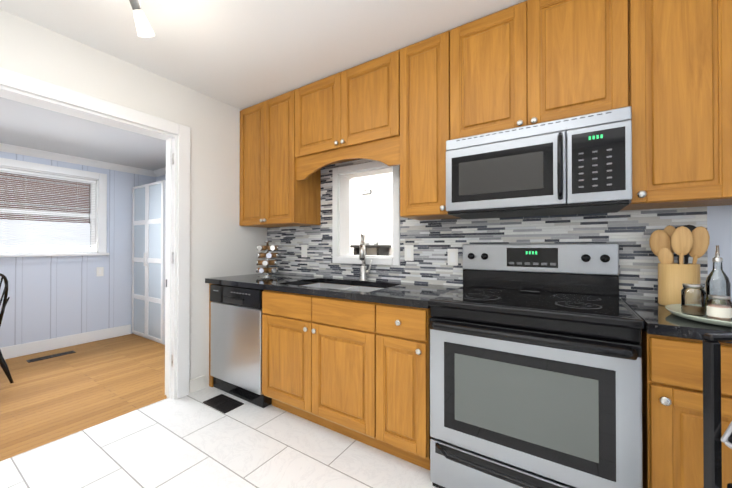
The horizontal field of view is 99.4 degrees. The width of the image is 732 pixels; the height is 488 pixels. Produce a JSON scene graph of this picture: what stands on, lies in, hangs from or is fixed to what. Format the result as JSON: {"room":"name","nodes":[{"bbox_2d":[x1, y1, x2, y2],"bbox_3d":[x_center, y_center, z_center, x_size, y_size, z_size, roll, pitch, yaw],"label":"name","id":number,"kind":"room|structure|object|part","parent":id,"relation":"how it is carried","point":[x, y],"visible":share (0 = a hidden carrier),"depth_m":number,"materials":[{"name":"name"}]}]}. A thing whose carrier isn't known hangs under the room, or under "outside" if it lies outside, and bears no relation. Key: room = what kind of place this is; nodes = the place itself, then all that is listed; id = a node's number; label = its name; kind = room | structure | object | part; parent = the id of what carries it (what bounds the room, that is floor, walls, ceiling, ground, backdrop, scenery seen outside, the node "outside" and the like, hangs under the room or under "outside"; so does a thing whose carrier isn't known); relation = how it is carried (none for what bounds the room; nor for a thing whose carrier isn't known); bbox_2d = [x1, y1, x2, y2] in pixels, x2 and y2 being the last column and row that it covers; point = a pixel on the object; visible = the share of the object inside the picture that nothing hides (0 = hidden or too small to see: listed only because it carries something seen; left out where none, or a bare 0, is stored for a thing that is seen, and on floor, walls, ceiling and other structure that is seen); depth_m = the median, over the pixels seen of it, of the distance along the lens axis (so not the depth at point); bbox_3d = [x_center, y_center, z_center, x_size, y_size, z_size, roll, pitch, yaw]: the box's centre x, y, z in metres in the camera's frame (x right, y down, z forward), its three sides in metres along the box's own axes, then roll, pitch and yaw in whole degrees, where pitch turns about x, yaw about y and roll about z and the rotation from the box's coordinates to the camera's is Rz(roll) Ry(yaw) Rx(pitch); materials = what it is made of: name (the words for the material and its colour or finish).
{"room":"kitchen","nodes":[
{"label":"kitchen","id":0,"kind":"room"},
{"bbox_2d":[0,151,155,347],"bbox_3d":[-3.967,0.082,3.092,0.120,2.250,3.320,0,0,33],"label":"wall","id":1,"kind":"structure","parent":0,"point":[49,300],"depth_m":3.74,"materials":[{"name":"blue paint"}]},
{"bbox_2d":[0,158,108,263],"bbox_3d":[-3.845,-0.345,3.234,0.175,1.105,1.845,0,0,33],"label":"window","id":2,"kind":"structure","parent":1,"relation":"in","point":[100,253],"depth_m":3.65,"materials":[{"name":"white paint"}]},
{"bbox_3d":[-3.872,-0.355,3.251,0.040,0.893,1.613,0,0,33],"label":"dining window sash","id":3,"kind":"part","parent":2,"relation":"part of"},
{"bbox_2d":[0,167,95,252],"bbox_3d":[-3.836,-0.354,3.228,0.040,0.890,1.607,0,0,33],"label":"window blinds","id":4,"kind":"object","parent":2,"relation":"attached to","point":[46,176],"visible":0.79,"depth_m":3.52,"materials":[{"name":"white"}]},
{"bbox_2d":[0,324,130,358],"bbox_3d":[-3.960,1.141,2.970,0.016,0.130,2.895,0,0,33],"label":"baseboard","id":5,"kind":"structure","parent":1,"relation":"attached to","point":[13,351],"depth_m":3.61,"materials":[{"name":"white paint"}]},
{"bbox_2d":[0,143,153,176],"bbox_3d":[-3.859,-1.005,3.101,0.060,0.075,3.200,0,0,33],"label":"crown molding","id":6,"kind":"structure","parent":1,"relation":"attached to","point":[9,148],"depth_m":3.66,"materials":[{"name":"white paint"}]},
{"bbox_2d":[96,267,103,275],"bbox_3d":[-3.356,0.350,3.916,0.008,0.115,0.070,0,0,33],"label":"outlet","id":7,"kind":"object","parent":1,"relation":"attached to","point":[100,271],"visible":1,"depth_m":3.92,"materials":[{"name":"white plastic"}]},
{"bbox_2d":[0,97,165,170],"bbox_3d":[-2.936,-1.088,2.504,2.260,0.080,3.200,0,0,33],"label":"ceiling","id":8,"kind":"structure","parent":0,"point":[29,126],"depth_m":3.07,"materials":[{"name":"grey paint"}]},
{"bbox_2d":[0,334,166,460],"bbox_3d":[-2.906,1.232,2.469,2.330,0.060,3.200,0,0,33],"label":"floor","id":9,"kind":"structure","parent":0,"point":[83,387],"depth_m":2.58,"materials":[{"name":"brown wood"}]},
{"bbox_2d":[0,273,13,382],"bbox_3d":[-3.217,0.720,2.453,0.500,0.970,0.450,0,0,-12],"label":"chair","id":10,"kind":"object","parent":9,"relation":"on","point":[4,365],"visible":1,"depth_m":2.65,"materials":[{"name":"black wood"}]},
{"bbox_2d":[26,350,75,362],"bbox_3d":[-3.371,1.204,3.330,0.105,0.006,0.360,0,0,33],"label":"floor vent","id":11,"kind":"object","parent":9,"relation":"in","point":[49,356],"visible":0.98,"depth_m":3.31,"materials":[{"name":"grey metal"}]},
{"bbox_2d":[132,180,165,344],"bbox_3d":[-2.727,0.221,4.069,0.860,1.985,0.314,0,0,33],"label":"door","id":12,"kind":"structure","parent":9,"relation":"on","point":[148,251],"depth_m":3.93,"materials":[{"name":"white glass"}]},
{"bbox_2d":[0,9,266,398],"bbox_3d":[-2.072,-0.034,1.628,0.146,2.460,3.720,0,0,33],"label":"wall","id":13,"kind":"structure","parent":0,"point":[223,243],"depth_m":2.53,"materials":[{"name":"white paint"}]},
{"bbox_2d":[0,67,189,398],"bbox_3d":[-2.045,0.127,1.669,0.185,2.140,2.060,0,0,33],"label":"door frame","id":14,"kind":"structure","parent":13,"relation":"attached to","point":[177,298],"depth_m":2.41,"materials":[{"name":"white paint"}]},
{"bbox_2d":[153,167,165,176],"bbox_3d":[-2.052,-1.001,3.794,2.160,0.075,0.060,0,0,33],"label":"crown molding","id":15,"kind":"structure","parent":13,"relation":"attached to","point":[159,172],"depth_m":4.31,"materials":[{"name":"white paint"}]},
{"bbox_2d":[189,375,204,393],"bbox_3d":[-0.636,1.133,0.373,3.618,0.110,2.948,0,0,33],"label":"baseboard","id":16,"kind":"structure","parent":13,"relation":"attached to","point":[197,384],"depth_m":2.53,"materials":[{"name":"white wood"}]},
{"bbox_2d":[239,89,320,227],"bbox_3d":[-0.797,-0.711,2.807,0.714,1.086,0.346,0,0,33],"label":"upper cabinet","id":17,"kind":"object","parent":13,"relation":"attached to","point":[274,192],"visible":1,"depth_m":2.66,"materials":[{"name":"brown wood"}]},
{"bbox_2d":[0,386,436,487],"bbox_3d":[-0.488,1.220,0.665,3.690,0.060,3.600,0,0,33],"label":"floor","id":18,"kind":"structure","parent":0,"point":[192,440],"depth_m":1.75,"materials":[{"name":"white tile"}]},
{"bbox_2d":[203,394,243,413],"bbox_3d":[-1.075,1.198,2.335,0.280,0.006,0.155,0,0,33],"label":"floor vent","id":19,"kind":"object","parent":18,"relation":"in","point":[223,403],"visible":1,"depth_m":2.33,"materials":[{"name":"grey metal"}]},
{"bbox_2d":[210,284,271,407],"bbox_3d":[-0.864,0.770,2.665,0.646,0.868,0.636,0,0,33],"label":"dishwasher","id":20,"kind":"object","parent":18,"relation":"on","point":[236,342],"visible":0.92,"depth_m":2.38,"materials":[{"name":"grey metal"}]},
{"bbox_2d":[361,301,431,469],"bbox_3d":[0.322,0.761,1.911,0.364,0.876,0.629,0,0,33],"label":"base cabinet","id":21,"kind":"object","parent":18,"relation":"on","point":[395,339],"depth_m":1.65,"materials":[{"name":"brown wood"}]},
{"bbox_2d":[205,273,461,308],"bbox_3d":[-0.349,0.305,2.335,1.972,0.038,0.640,0,0,33],"label":"countertop","id":22,"kind":"structure","parent":21,"relation":"on","point":[418,295],"depth_m":2.08,"materials":[{"name":"black stone"}]},
{"bbox_2d":[256,241,278,276],"bbox_3d":[-0.889,0.132,2.796,0.193,0.314,0.193,0,0,33],"label":"spice rack","id":23,"kind":"object","parent":22,"relation":"on","point":[267,271],"visible":1,"depth_m":2.75,"materials":[{"name":"silver metal"}]},
{"bbox_2d":[301,283,383,291],"bbox_3d":[-0.192,0.431,2.224,0.778,0.210,0.458,0,0,33],"label":"double-bowl sink","id":24,"kind":"object","parent":22,"relation":"in","point":[346,287],"depth_m":2.47,"materials":[{"name":"silver metal"}]},
{"bbox_2d":[359,233,371,280],"bbox_3d":[-0.026,0.099,2.364,0.148,0.373,0.216,0,0,33],"label":"pull-down faucet","id":25,"kind":"object","parent":22,"relation":"on","point":[364,271],"visible":1,"depth_m":2.40,"materials":[{"name":"silver metal"}]},
{"bbox_2d":[428,243,643,487],"bbox_3d":[0.792,0.596,1.535,0.792,1.200,0.732,0,0,33],"label":"range","id":26,"kind":"object","parent":18,"relation":"on","point":[535,366],"visible":1,"depth_m":1.31,"materials":[{"name":"silver metal"}]},
{"bbox_2d":[640,329,731,487],"bbox_3d":[1.480,0.755,1.141,0.758,0.875,0.650,0,0,33],"label":"base cabinet","id":27,"kind":"object","parent":18,"relation":"on","point":[672,411],"visible":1,"depth_m":1.06,"materials":[{"name":"brown wood"}]},
{"bbox_2d":[621,298,731,343],"bbox_3d":[1.481,0.297,1.151,0.764,0.038,0.640,0,0,33],"label":"countertop","id":28,"kind":"structure","parent":27,"relation":"on","point":[656,317],"depth_m":1.08,"materials":[{"name":"black stone"}]},
{"bbox_2d":[649,225,709,305],"bbox_3d":[1.414,0.095,1.407,0.188,0.367,0.136,0,0,33],"label":"utensil crock","id":29,"kind":"object","parent":28,"relation":"on","point":[684,242],"visible":0.96,"depth_m":1.37,"materials":[{"name":"brown wood"}]},
{"bbox_2d":[665,304,731,326],"bbox_3d":[1.310,0.265,1.140,0.301,0.024,0.384,0,0,33],"label":"tray","id":30,"kind":"object","parent":28,"relation":"on","point":[674,309],"visible":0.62,"depth_m":1.11,"materials":[{"name":"white ceramic"}]},
{"bbox_2d":[681,283,705,315],"bbox_3d":[1.258,0.212,1.192,0.066,0.115,0.066,0,0,33],"label":"glass jar","id":31,"kind":"object","parent":30,"relation":"on","point":[689,309],"visible":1,"depth_m":1.19,"materials":[{"name":"brown"}]},
{"bbox_2d":[706,245,730,312],"bbox_3d":[1.359,0.138,1.199,0.064,0.265,0.064,0,0,33],"label":"cruet bottle","id":32,"kind":"object","parent":30,"relation":"on","point":[717,258],"visible":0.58,"depth_m":1.20,"materials":[{"name":"clear glass"}]},
{"bbox_2d":[707,295,731,321],"bbox_3d":[1.256,0.227,1.104,0.061,0.085,0.061,0,0,33],"label":"glass jar","id":33,"kind":"object","parent":30,"relation":"on","point":[717,311],"visible":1,"depth_m":1.09,"materials":[{"name":"beige"}]},
{"bbox_2d":[702,333,731,487],"bbox_3d":[0.991,0.694,0.569,0.480,0.990,0.713,0,0,-1],"label":"step stool","id":34,"kind":"object","parent":18,"relation":"on","point":[713,438],"visible":1,"depth_m":0.68,"materials":[{"name":"black metal"}]},
{"bbox_2d":[0,0,526,109],"bbox_3d":[-0.518,-1.310,0.702,3.760,0.080,3.600,0,0,33],"label":"ceiling","id":35,"kind":"structure","parent":0,"point":[241,54],"depth_m":1.85,"materials":[{"name":"white paint"}]},
{"bbox_2d":[129,0,169,36],"bbox_3d":[-0.696,-1.141,1.207,1.082,0.250,0.190,0,0,33],"label":"spotlights","id":36,"kind":"object","parent":35,"relation":"attached to","point":[143,27],"visible":1,"depth_m":1.49,"materials":[{"name":"silver metal"}]},
{"bbox_2d":[350,172,392,255],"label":"window","id":37,"kind":"structure","parent":0,"point":[371,216],"depth_m":4.82,"materials":[{"name":"glass"}]},
{"bbox_2d":[295,49,400,180],"bbox_3d":[-0.103,-0.885,2.359,0.936,0.743,0.346,0,0,33],"label":"upper cabinet","id":38,"kind":"object","parent":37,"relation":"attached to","point":[352,113],"visible":1,"depth_m":2.19,"materials":[{"name":"brown wood"}]},
{"bbox_2d":[350,178,371,194],"bbox_3d":[-0.097,-0.946,4.938,0.420,0.330,0.024,0,0,33],"label":"picture","id":39,"kind":"object","parent":37,"relation":"attached to","point":[364,192],"visible":0.71,"depth_m":4.86,"materials":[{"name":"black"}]},
{"bbox_2d":[350,236,390,255],"bbox_3d":[0.071,0.551,4.635,0.520,1.330,0.325,0,0,33],"label":"console","id":40,"kind":"object","parent":37,"relation":"on","point":[382,250],"visible":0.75,"depth_m":4.58,"materials":[{"name":"black"}]},
{"bbox_2d":[400,30,458,219],"bbox_3d":[0.427,-0.716,2.014,0.324,1.086,0.346,0,0,33],"label":"upper cabinet","id":41,"kind":"object","parent":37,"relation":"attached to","point":[424,100],"visible":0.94,"depth_m":1.89,"materials":[{"name":"brown wood"}]},
{"bbox_2d":[450,0,628,139],"bbox_3d":[0.902,-0.922,1.708,0.803,0.679,0.346,0,0,33],"label":"upper cabinet","id":42,"kind":"object","parent":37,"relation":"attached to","point":[528,62],"visible":0.85,"depth_m":1.56,"materials":[{"name":"brown wood"}]},
{"bbox_2d":[446,106,631,218],"bbox_3d":[0.873,-0.372,1.661,0.798,0.414,0.444,0,0,33],"label":"over-the-range microwave","id":43,"kind":"object","parent":42,"relation":"attached to","point":[580,164],"visible":1,"depth_m":1.48,"materials":[{"name":"grey metal"}]},
{"bbox_2d":[620,0,731,210],"bbox_3d":[1.379,-0.720,1.399,0.328,1.086,0.346,0,0,33],"label":"upper cabinet","id":44,"kind":"object","parent":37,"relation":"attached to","point":[680,73],"visible":1,"depth_m":1.28,"materials":[{"name":"brown wood"}]},
{"bbox_2d":[156,166,731,301],"bbox_3d":[-0.457,-0.025,2.866,6.260,2.460,0.126,0,0,33],"label":"wall","id":45,"kind":"structure","parent":0,"point":[719,224],"depth_m":1.44,"materials":[{"name":"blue paint"}]},
{"bbox_2d":[332,161,399,265],"bbox_3d":[0.020,-0.245,2.556,0.640,0.815,0.170,0,0,33],"label":"trim","id":46,"kind":"structure","parent":45,"relation":"attached to","point":[340,217],"depth_m":2.61,"materials":[{"name":"white paint"}]},
{"bbox_2d":[267,159,707,300],"bbox_3d":[0.301,-0.202,2.304,3.105,1.055,0.006,0,0,33],"label":"backsplash","id":47,"kind":"structure","parent":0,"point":[629,232],"depth_m":2.04,"materials":[{"name":"grey tile"}]},
{"bbox_2d":[301,245,306,256],"bbox_3d":[-0.569,0.065,2.858,0.072,0.115,0.007,0,0,33],"label":"outlet","id":48,"kind":"object","parent":47,"relation":"attached to","point":[303,250],"visible":1,"depth_m":2.85,"materials":[{"name":"white plastic"}]},
{"bbox_2d":[405,245,413,260],"bbox_3d":[0.316,0.066,2.284,0.072,0.115,0.008,0,0,33],"label":"light switch","id":49,"kind":"object","parent":47,"relation":"attached to","point":[409,252],"visible":1,"depth_m":2.28,"materials":[{"name":"white plastic"}]},
{"bbox_2d":[448,249,457,265],"bbox_3d":[0.589,0.090,2.107,0.072,0.115,0.008,0,0,33],"label":"light switch","id":50,"kind":"object","parent":47,"relation":"attached to","point":[452,257],"visible":1,"depth_m":2.10,"materials":[{"name":"white plastic"}]},
{"bbox_2d":[713,200,731,205],"bbox_3d":[1.700,-0.722,1.191,0.433,1.086,0.346,0,0,33],"label":"upper cabinet","id":51,"kind":"object","parent":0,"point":[726,203],"visible":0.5,"depth_m":1.38,"materials":[{"name":"brown wood"}]},
{"label":"outside","id":52,"kind":"structure","parent":0,"visible":0},
{"bbox_2d":[0,172,89,246],"bbox_3d":[-6.410,-0.535,4.273,0.100,4.500,8.000,0,0,33],"label":"neighbouring house","id":53,"kind":"structure","parent":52,"point":[35,224],"depth_m":5.41,"materials":[{"name":"brick"}]}
]}

